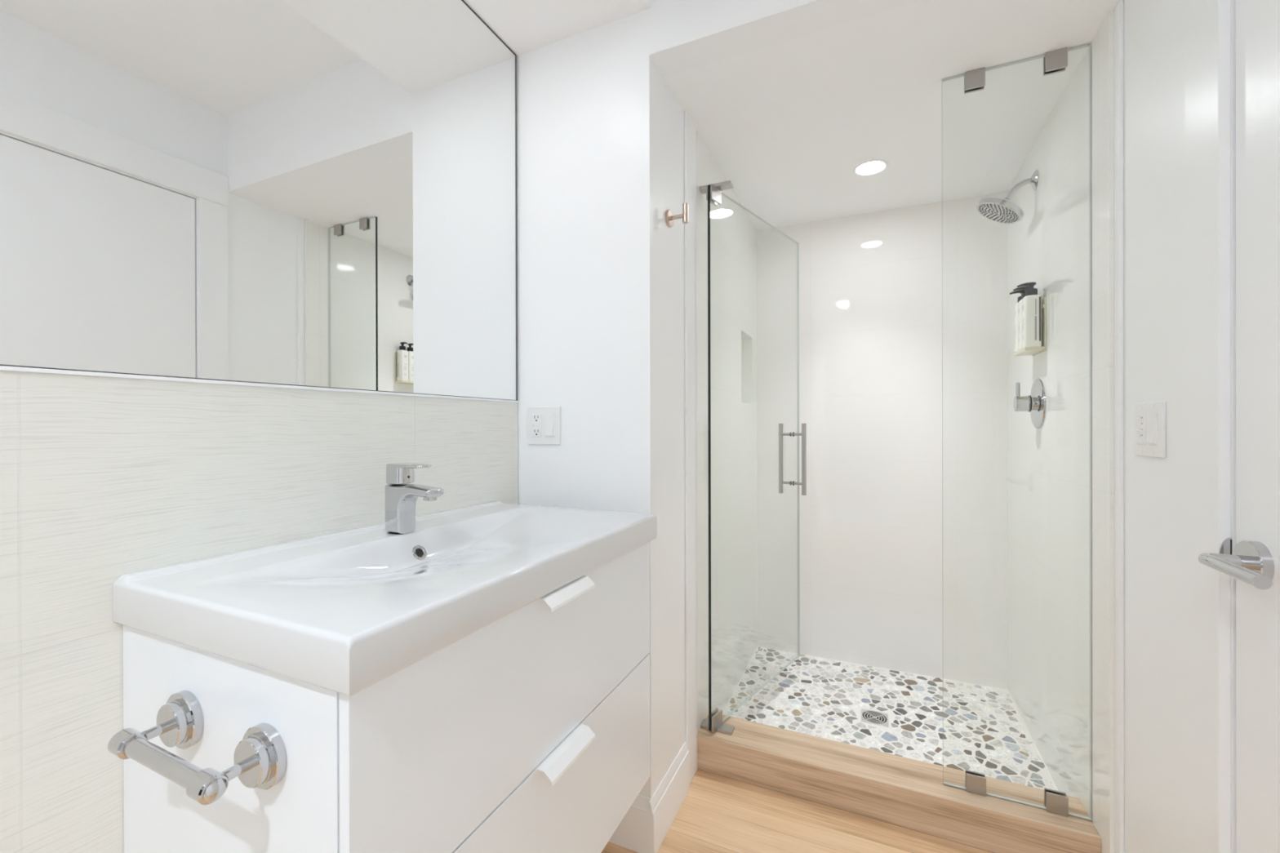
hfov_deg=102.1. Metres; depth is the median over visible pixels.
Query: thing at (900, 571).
wall
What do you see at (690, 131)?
trim
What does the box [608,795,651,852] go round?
baseboard
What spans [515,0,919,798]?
wall
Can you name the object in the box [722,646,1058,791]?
floor
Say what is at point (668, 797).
baseboard
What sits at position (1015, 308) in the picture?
bottle
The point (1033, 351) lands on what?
tray
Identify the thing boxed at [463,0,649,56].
ceiling
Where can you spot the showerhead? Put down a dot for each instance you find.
(1003, 211)
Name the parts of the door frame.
strike plate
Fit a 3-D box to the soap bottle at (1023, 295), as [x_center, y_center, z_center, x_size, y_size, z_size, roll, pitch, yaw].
[1.322,-0.373,1.781,0.064,0.220,0.048,0,0,24]
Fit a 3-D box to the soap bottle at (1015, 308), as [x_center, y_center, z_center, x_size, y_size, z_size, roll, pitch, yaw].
[1.344,-0.373,1.829,0.064,0.220,0.048,0,0,24]
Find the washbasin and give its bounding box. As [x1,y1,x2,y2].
[112,500,657,696]
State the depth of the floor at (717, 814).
1.46 m
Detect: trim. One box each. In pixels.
[684,111,697,783]
[1114,0,1124,852]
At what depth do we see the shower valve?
1.77 m
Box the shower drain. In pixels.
[861,708,888,727]
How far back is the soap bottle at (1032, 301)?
1.71 m
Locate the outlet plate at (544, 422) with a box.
[528,405,560,444]
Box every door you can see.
[699,180,806,735]
[1198,0,1279,852]
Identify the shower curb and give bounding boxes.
[697,711,1101,852]
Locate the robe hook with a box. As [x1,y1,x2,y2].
[664,202,688,227]
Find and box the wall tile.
[0,370,517,852]
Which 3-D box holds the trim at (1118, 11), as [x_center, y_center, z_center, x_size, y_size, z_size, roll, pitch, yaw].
[1.130,0.072,1.221,0.009,2.131,0.030,0,0,24]
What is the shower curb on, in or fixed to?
on the floor at (717, 814)
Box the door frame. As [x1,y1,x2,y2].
[1185,0,1231,852]
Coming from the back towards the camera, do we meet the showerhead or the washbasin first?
the showerhead
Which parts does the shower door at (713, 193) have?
pull handle, pull handle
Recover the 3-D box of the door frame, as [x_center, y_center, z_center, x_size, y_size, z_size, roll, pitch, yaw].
[0.978,0.106,0.893,0.015,2.065,0.104,0,0,24]
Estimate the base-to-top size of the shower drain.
0.003 m
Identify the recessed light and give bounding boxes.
[853,159,888,175]
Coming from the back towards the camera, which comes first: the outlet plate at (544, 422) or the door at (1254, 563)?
the outlet plate at (544, 422)
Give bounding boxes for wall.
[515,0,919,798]
[696,130,757,733]
[756,191,1007,689]
[1007,0,1235,852]
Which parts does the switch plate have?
rocker frame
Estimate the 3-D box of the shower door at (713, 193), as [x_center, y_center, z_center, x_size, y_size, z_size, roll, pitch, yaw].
[0.464,0.104,2.002,0.123,1.843,0.726,0,0,40]
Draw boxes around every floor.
[601,768,991,852]
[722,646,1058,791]
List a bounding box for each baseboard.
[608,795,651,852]
[648,741,689,852]
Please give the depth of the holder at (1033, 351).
1.71 m
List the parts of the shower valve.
lever, handle, plate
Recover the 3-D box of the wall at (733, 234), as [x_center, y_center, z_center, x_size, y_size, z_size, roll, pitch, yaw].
[0.326,0.072,2.256,0.186,2.131,1.098,0,0,24]
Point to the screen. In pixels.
(1055, 61)
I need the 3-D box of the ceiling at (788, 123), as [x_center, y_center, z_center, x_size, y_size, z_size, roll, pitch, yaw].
[0.815,-1.034,1.882,1.325,0.080,1.368,0,0,24]
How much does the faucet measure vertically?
0.142 m
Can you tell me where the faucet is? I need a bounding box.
[385,462,444,534]
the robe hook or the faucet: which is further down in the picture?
the faucet
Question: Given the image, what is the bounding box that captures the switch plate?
[1134,400,1165,457]
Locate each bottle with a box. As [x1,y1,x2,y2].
[1008,289,1025,352]
[1013,285,1029,351]
[1013,302,1017,352]
[1017,281,1041,348]
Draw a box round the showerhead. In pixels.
[976,168,1039,223]
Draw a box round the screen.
[942,44,1091,820]
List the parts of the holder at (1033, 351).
plate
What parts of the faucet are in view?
lever, lever blade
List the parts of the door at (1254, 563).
handle, lever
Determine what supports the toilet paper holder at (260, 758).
attached to the vanity cabinet
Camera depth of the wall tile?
0.74 m
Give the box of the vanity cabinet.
[123,541,649,852]
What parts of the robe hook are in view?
stem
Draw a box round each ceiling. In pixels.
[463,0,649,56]
[663,0,1121,230]
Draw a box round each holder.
[107,690,287,804]
[1013,297,1046,355]
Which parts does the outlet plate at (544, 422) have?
rocker frame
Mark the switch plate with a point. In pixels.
(1149, 416)
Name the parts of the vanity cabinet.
drawer, drawer, handle, handle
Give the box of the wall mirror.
[0,0,518,402]
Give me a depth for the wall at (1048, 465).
1.26 m
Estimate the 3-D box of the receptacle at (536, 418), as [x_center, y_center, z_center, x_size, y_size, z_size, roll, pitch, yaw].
[-0.304,-0.003,1.524,0.033,0.067,0.004,0,0,24]
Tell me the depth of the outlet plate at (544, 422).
1.51 m
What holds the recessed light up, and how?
in the ceiling at (788, 123)
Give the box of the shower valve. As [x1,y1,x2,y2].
[1013,377,1045,428]
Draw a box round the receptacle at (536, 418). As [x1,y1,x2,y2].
[532,413,541,436]
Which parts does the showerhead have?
arm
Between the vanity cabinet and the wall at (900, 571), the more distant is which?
the wall at (900, 571)
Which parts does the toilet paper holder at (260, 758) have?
post, post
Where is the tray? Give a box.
[1013,346,1044,355]
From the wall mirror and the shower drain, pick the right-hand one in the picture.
the shower drain

